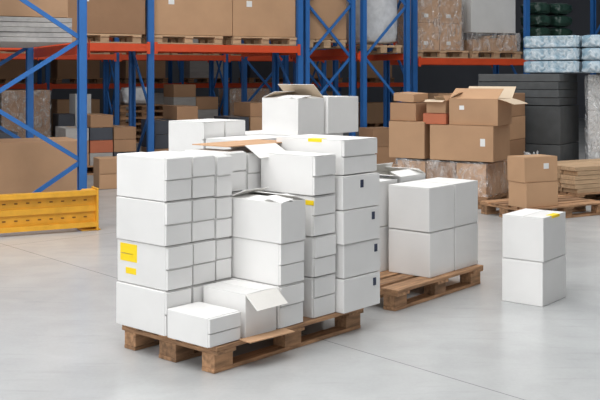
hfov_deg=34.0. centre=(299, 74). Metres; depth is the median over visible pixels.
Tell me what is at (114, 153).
cardboard box
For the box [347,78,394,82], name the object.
pallet
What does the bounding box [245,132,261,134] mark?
cardboard box
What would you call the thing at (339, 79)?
pallet
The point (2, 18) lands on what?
sheet
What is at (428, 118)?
cardboard box
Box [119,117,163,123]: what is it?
pallet
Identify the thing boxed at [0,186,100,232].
guard rail
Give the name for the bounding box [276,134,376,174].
cardboard box
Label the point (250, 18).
cardboard box
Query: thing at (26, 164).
cardboard box
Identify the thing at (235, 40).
pallet
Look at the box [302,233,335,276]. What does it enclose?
cardboard box
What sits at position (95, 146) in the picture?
cardboard box
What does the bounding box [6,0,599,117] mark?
wall
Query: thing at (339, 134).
cardboard box
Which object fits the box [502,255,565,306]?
cardboard box
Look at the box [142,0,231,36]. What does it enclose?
cardboard box
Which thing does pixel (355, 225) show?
cardboard box
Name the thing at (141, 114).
pallet
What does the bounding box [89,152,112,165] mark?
cardboard box
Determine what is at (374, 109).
cardboard box
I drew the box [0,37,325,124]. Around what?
rack
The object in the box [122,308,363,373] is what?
pallet
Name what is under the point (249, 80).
pallet
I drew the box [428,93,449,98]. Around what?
cardboard box
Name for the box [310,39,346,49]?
pallet
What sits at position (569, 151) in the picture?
pack
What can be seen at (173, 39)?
pallet
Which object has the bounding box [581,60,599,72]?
pack
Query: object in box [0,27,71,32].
sheet
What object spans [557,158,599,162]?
board
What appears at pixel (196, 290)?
cardboard box
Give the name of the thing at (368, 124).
pallet
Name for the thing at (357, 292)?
cardboard box
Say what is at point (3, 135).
cardboard box
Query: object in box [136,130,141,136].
pallet
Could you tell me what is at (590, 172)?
board
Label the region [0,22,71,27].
sheet
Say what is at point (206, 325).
cardboard box
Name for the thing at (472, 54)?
pallet
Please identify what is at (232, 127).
cardboard box
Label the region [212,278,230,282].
cardboard box
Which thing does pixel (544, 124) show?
pack
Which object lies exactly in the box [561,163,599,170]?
board
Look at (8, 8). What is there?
cardboard box
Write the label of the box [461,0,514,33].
cardboard box
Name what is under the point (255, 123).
cardboard box
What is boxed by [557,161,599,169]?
board
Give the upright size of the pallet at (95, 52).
0.144 m
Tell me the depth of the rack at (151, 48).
16.33 m
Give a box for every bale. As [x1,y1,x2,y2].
[119,86,146,103]
[346,0,396,44]
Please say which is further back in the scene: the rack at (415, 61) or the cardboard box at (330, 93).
the cardboard box at (330, 93)
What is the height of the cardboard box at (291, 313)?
0.238 m
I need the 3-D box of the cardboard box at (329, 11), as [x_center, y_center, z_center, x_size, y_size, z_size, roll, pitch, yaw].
[0.261,-1.185,17.923,0.780,1.100,1.000,0,0,-27]
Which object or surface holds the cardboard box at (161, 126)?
on the cardboard box at (160, 141)
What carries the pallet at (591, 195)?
on the floor
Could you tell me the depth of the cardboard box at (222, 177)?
5.71 m
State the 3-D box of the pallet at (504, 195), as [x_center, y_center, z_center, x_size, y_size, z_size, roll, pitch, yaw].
[1.893,1.508,12.127,1.200,0.144,0.801,0,0,32]
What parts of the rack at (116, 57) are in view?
upright post, upright post, upright post, upright post, upright post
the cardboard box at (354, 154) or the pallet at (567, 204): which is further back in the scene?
the pallet at (567, 204)
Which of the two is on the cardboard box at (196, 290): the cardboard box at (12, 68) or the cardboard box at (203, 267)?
the cardboard box at (203, 267)
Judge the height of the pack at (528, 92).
0.100 m
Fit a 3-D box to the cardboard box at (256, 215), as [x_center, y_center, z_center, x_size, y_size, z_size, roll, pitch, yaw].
[-0.195,0.810,5.736,0.422,0.281,0.210,0,0,41]
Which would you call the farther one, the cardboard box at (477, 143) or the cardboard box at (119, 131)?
the cardboard box at (119, 131)
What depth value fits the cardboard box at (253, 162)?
6.02 m
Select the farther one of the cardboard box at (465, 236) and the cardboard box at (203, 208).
the cardboard box at (465, 236)
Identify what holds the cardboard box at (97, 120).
on the cardboard box at (104, 133)
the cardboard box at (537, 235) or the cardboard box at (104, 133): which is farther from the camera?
the cardboard box at (104, 133)
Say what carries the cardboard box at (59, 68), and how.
on the pallet at (52, 80)
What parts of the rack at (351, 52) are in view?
upright post, upright post, upright post, upright post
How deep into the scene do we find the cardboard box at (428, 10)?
18.71 m
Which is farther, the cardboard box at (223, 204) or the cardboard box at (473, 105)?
the cardboard box at (473, 105)
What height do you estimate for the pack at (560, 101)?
0.100 m
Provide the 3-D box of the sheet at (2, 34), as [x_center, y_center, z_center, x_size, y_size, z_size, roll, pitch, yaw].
[-3.454,-0.434,11.591,0.950,0.050,2.400,0,0,-26]
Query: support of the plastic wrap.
on the pallet
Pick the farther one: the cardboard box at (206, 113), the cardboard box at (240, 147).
the cardboard box at (206, 113)
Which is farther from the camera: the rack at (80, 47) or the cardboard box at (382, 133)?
the cardboard box at (382, 133)
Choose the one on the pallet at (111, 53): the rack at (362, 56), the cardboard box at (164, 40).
the cardboard box at (164, 40)
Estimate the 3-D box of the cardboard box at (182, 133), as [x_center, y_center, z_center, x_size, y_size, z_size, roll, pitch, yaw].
[-0.801,0.488,7.572,0.388,0.268,0.225,0,0,40]
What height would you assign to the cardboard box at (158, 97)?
0.950 m
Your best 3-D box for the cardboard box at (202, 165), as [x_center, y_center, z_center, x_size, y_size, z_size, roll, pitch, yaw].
[-0.709,0.580,5.735,0.433,0.241,0.174,0,0,42]
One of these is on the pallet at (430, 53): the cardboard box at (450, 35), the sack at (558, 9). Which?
the cardboard box at (450, 35)
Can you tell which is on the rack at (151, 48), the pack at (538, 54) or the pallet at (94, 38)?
the pallet at (94, 38)
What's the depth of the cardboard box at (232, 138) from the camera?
7.32 m
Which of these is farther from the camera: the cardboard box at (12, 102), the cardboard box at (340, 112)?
the cardboard box at (12, 102)
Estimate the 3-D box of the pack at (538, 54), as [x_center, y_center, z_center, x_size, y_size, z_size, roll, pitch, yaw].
[3.478,-0.279,13.386,0.774,0.167,0.404,0,0,32]
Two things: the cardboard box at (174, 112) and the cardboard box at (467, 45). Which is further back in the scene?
the cardboard box at (467, 45)
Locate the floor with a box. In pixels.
[0,118,599,399]
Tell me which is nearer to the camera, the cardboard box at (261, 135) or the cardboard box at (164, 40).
the cardboard box at (261, 135)
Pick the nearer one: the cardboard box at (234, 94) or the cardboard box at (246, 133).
the cardboard box at (246, 133)
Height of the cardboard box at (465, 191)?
0.315 m
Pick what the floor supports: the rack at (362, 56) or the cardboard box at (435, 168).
the rack at (362, 56)
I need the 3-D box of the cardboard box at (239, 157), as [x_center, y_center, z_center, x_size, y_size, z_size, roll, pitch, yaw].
[-0.519,0.583,6.007,0.348,0.240,0.190,0,0,41]
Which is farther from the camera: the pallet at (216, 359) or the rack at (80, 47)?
the rack at (80, 47)
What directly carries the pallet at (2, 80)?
on the rack at (39, 85)
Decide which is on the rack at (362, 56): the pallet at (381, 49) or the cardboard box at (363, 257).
the pallet at (381, 49)
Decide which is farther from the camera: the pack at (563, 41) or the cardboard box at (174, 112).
the cardboard box at (174, 112)
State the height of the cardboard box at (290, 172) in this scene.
0.236 m
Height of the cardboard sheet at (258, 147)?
0.076 m
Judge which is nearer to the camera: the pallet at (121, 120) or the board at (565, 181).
the board at (565, 181)
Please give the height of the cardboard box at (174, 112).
0.227 m
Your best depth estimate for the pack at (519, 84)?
13.21 m
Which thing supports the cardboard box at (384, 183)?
on the cardboard box at (384, 230)
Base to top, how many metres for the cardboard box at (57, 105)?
0.800 m
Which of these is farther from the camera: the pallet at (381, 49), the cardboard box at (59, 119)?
the cardboard box at (59, 119)
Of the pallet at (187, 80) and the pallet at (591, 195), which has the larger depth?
the pallet at (187, 80)
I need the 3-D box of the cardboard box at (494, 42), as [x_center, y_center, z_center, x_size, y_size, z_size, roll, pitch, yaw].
[3.730,-0.639,19.673,0.355,0.329,0.604,0,0,-27]
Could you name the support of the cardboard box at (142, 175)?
on the cardboard box at (159, 223)
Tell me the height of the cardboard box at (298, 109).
0.397 m
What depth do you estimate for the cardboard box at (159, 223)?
5.47 m
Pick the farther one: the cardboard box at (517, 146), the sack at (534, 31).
the sack at (534, 31)
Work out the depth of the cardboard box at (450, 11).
18.91 m
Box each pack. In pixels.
[478,74,576,81]
[478,81,576,89]
[514,89,576,97]
[523,35,583,48]
[523,48,582,60]
[524,61,582,72]
[524,105,578,144]
[525,97,576,105]
[525,142,578,160]
[581,48,599,59]
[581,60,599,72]
[582,35,599,47]
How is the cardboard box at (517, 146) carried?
on the cardboard box
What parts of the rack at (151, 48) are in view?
upright post, upright post, upright post, upright post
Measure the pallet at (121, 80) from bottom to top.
0.144 m
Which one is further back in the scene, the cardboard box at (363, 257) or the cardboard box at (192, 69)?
the cardboard box at (192, 69)
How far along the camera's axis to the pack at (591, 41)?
12.93 m
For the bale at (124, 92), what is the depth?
22.93 m
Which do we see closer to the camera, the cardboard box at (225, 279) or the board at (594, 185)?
the cardboard box at (225, 279)
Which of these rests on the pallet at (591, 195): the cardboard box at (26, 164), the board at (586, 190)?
the board at (586, 190)
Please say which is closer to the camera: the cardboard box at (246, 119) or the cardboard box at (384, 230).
the cardboard box at (384, 230)
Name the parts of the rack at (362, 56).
upright post, upright post, upright post, upright post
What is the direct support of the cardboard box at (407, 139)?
on the plastic wrap
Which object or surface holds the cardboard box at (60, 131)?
on the cardboard box
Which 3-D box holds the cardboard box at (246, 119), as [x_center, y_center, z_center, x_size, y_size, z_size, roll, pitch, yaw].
[-1.193,0.837,16.984,0.367,0.237,0.720,0,0,-26]
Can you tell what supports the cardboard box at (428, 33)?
on the pallet at (430, 53)
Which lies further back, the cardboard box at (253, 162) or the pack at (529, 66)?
the pack at (529, 66)
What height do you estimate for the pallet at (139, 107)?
0.144 m
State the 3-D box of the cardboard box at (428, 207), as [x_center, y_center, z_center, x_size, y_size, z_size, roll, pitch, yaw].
[0.887,0.958,7.163,0.355,0.315,0.332,0,0,41]
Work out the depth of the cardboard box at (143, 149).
16.12 m
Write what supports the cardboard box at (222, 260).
on the cardboard box at (225, 279)
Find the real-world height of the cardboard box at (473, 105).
0.454 m
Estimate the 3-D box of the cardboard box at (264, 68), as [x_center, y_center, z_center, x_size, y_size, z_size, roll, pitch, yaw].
[-1.073,-0.395,28.117,1.100,0.950,0.720,0,0,-27]
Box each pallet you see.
[0,78,25,83]
[50,78,102,83]
[72,34,141,43]
[87,165,92,174]
[90,52,109,53]
[110,111,162,117]
[111,53,168,54]
[111,104,163,111]
[119,78,167,83]
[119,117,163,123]
[119,124,140,129]
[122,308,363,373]
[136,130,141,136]
[141,35,222,44]
[169,53,218,54]
[184,78,229,82]
[222,36,296,45]
[238,78,282,82]
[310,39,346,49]
[310,78,342,82]
[333,45,401,53]
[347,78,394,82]
[358,123,382,127]
[380,264,482,310]
[397,50,468,58]
[468,51,521,58]
[478,191,508,208]
[480,195,599,217]
[558,191,599,200]
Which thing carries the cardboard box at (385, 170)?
on the cardboard box
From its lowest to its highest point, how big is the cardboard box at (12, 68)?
0.800 m
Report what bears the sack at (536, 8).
on the sack at (535, 20)
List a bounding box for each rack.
[0,0,89,192]
[0,0,302,151]
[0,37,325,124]
[0,37,403,128]
[241,0,355,135]
[293,0,409,158]
[383,0,599,145]
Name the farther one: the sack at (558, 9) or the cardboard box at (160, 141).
the sack at (558, 9)
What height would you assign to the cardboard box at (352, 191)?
0.201 m
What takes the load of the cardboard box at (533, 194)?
on the pallet at (567, 204)
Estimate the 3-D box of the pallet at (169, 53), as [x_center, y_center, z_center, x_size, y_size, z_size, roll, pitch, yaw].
[-2.660,-0.547,23.791,1.200,0.144,0.801,0,0,-27]
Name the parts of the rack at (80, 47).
upright post, upright post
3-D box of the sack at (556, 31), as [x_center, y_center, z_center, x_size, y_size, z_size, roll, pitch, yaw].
[5.401,-0.870,20.597,0.486,0.253,0.637,0,0,-29]
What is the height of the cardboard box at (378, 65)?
0.800 m
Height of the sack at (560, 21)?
0.253 m
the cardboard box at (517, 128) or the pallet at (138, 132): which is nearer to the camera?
the cardboard box at (517, 128)
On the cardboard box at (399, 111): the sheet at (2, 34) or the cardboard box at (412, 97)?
the cardboard box at (412, 97)
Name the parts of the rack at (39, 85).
upright post, upright post, upright post, upright post, upright post, upright post, upright post, upright post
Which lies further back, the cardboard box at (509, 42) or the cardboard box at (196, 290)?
the cardboard box at (509, 42)
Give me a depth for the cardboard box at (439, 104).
11.86 m
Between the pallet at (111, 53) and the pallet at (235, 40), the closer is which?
the pallet at (235, 40)
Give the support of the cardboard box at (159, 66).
on the pallet at (121, 80)
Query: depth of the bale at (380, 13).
18.03 m
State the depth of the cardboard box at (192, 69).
26.89 m
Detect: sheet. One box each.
[0,16,71,22]
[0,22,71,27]
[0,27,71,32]
[0,32,71,37]
[0,37,71,47]
[192,139,284,158]
[239,328,294,342]
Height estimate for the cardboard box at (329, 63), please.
0.600 m
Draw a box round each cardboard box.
[0,0,67,17]
[0,51,25,77]
[0,90,49,137]
[0,130,17,138]
[0,137,76,193]
[51,52,99,77]
[51,99,99,129]
[53,113,74,136]
[55,126,88,140]
[68,0,144,34]
[69,94,90,125]
[87,113,112,127]
[87,127,112,139]
[88,140,112,152]
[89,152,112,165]
[93,156,116,188]
[113,125,135,139]
[113,139,135,151]
[113,151,135,155]
[116,281,190,335]
[117,152,190,201]
[117,196,190,246]
[118,239,192,290]
[119,60,164,77]
[119,93,163,125]
[141,119,169,134]
[141,133,168,148]
[141,146,168,151]
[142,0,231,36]
[149,151,214,198]
[162,38,167,42]
[163,105,197,119]
[164,84,195,96]
[164,97,195,105]
[167,302,240,347]
[169,120,223,151]
[184,53,222,77]
[184,151,232,196]
[185,148,245,191]
[187,281,212,302]
[189,196,214,241]
[189,239,214,284]
[191,119,244,136]
[196,96,217,109]
[198,109,217,118]
[203,279,287,337]
[206,136,275,149]
[212,196,231,238]
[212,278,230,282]
[213,237,230,279]
[214,116,248,130]
[219,88,268,115]
[225,149,260,190]
[227,0,294,37]
[229,236,303,285]
[229,277,303,328]
[230,187,304,243]
[231,146,250,150]
[234,102,261,116]
[234,115,261,130]
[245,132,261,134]
[245,134,289,137]
[247,61,282,77]
[261,151,335,195]
[261,191,334,236]
[262,84,323,135]
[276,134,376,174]
[293,0,345,39]
[301,273,334,317]
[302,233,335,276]
[310,60,339,77]
[318,133,342,135]
[319,91,339,95]
[323,96,357,133]
[331,172,378,209]
[333,205,379,244]
[334,238,379,278]
[334,271,379,313]
[357,51,391,77]
[358,102,391,122]
[359,127,395,163]
[373,162,424,182]
[377,178,396,226]
[378,225,388,271]
[389,121,430,158]
[389,181,453,232]
[389,228,453,277]
[390,102,426,120]
[394,92,427,102]
[397,0,438,23]
[398,23,438,50]
[398,158,432,178]
[416,177,477,226]
[421,95,450,112]
[423,113,448,123]
[426,160,463,178]
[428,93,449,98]
[430,124,509,161]
[439,0,461,23]
[439,23,461,50]
[449,86,527,125]
[453,222,477,269]
[456,160,508,196]
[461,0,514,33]
[461,39,486,50]
[470,35,501,50]
[499,35,516,50]
[502,208,565,261]
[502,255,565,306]
[506,138,524,159]
[507,154,556,182]
[509,181,557,207]
[510,115,524,139]
[512,93,524,116]
[588,75,599,109]
[588,110,599,145]
[588,146,599,158]
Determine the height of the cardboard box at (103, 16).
1.100 m
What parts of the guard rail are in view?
guard post, plate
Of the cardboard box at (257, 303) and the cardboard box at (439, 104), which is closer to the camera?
the cardboard box at (257, 303)
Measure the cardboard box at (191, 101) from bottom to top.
0.300 m
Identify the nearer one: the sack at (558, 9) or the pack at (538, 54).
the pack at (538, 54)
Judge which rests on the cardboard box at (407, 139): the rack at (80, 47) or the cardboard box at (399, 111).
the cardboard box at (399, 111)
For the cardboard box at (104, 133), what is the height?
0.197 m
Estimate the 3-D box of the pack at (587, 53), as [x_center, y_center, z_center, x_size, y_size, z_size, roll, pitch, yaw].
[4.157,-0.279,12.961,0.778,0.168,0.406,0,0,32]
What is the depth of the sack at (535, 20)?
20.10 m
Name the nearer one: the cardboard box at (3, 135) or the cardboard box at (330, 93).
the cardboard box at (3, 135)
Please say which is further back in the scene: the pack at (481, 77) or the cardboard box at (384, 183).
the pack at (481, 77)
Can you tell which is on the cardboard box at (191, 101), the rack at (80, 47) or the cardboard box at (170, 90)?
the cardboard box at (170, 90)
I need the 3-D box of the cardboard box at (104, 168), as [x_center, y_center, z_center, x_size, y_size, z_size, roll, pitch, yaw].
[-2.617,1.370,13.790,0.500,0.421,0.403,0,0,-23]
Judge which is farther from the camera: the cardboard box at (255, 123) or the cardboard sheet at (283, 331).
the cardboard box at (255, 123)
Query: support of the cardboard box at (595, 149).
on the pallet
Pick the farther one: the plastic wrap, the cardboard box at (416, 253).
the plastic wrap
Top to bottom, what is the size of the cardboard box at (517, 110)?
0.298 m
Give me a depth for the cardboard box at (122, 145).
15.76 m
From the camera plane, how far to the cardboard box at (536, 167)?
10.65 m
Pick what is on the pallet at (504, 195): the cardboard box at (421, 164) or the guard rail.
the cardboard box at (421, 164)
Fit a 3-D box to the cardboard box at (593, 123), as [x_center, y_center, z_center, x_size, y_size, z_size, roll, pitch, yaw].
[4.498,0.716,13.544,0.740,0.477,1.050,0,0,32]
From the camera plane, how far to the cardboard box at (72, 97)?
22.31 m
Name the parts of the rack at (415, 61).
upright post, upright post, upright post, upright post, upright post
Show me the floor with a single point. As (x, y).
(61, 338)
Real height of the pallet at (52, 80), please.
0.144 m
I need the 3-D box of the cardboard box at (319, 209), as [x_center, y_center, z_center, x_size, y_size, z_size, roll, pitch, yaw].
[-0.013,0.835,5.978,0.434,0.236,0.200,0,0,42]
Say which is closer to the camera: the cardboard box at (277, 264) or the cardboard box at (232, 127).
the cardboard box at (277, 264)
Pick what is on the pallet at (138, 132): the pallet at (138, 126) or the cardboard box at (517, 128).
the pallet at (138, 126)
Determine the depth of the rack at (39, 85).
26.50 m
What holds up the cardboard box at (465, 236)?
on the pallet at (394, 287)
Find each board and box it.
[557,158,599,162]
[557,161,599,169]
[560,179,599,184]
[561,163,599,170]
[561,174,599,179]
[561,183,599,188]
[563,170,599,175]
[563,187,599,193]
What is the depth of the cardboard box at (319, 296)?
5.81 m
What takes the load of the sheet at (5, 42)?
on the rack at (80, 47)
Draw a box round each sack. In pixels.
[520,2,551,14]
[520,15,551,26]
[520,27,550,38]
[543,3,571,15]
[545,15,572,27]
[549,27,572,35]
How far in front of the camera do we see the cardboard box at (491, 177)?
11.64 m
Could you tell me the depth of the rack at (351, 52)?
17.54 m
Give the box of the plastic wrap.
[585,85,598,158]
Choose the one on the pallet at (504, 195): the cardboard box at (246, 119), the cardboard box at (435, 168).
the cardboard box at (435, 168)
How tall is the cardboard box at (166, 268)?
0.242 m
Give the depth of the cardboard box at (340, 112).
7.96 m
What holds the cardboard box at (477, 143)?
on the plastic wrap
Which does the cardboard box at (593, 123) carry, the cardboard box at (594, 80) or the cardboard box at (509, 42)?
the cardboard box at (594, 80)
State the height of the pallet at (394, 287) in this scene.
0.144 m
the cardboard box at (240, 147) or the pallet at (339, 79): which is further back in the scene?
the pallet at (339, 79)
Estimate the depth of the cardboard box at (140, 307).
5.48 m
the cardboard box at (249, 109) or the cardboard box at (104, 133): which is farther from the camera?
the cardboard box at (249, 109)
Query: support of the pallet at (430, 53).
on the rack at (415, 61)
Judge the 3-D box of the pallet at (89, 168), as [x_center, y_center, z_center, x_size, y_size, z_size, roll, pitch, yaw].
[-3.312,1.508,15.915,1.200,0.144,0.800,0,0,-27]
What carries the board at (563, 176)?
on the board at (565, 181)
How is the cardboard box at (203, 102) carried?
on the cardboard box at (206, 113)

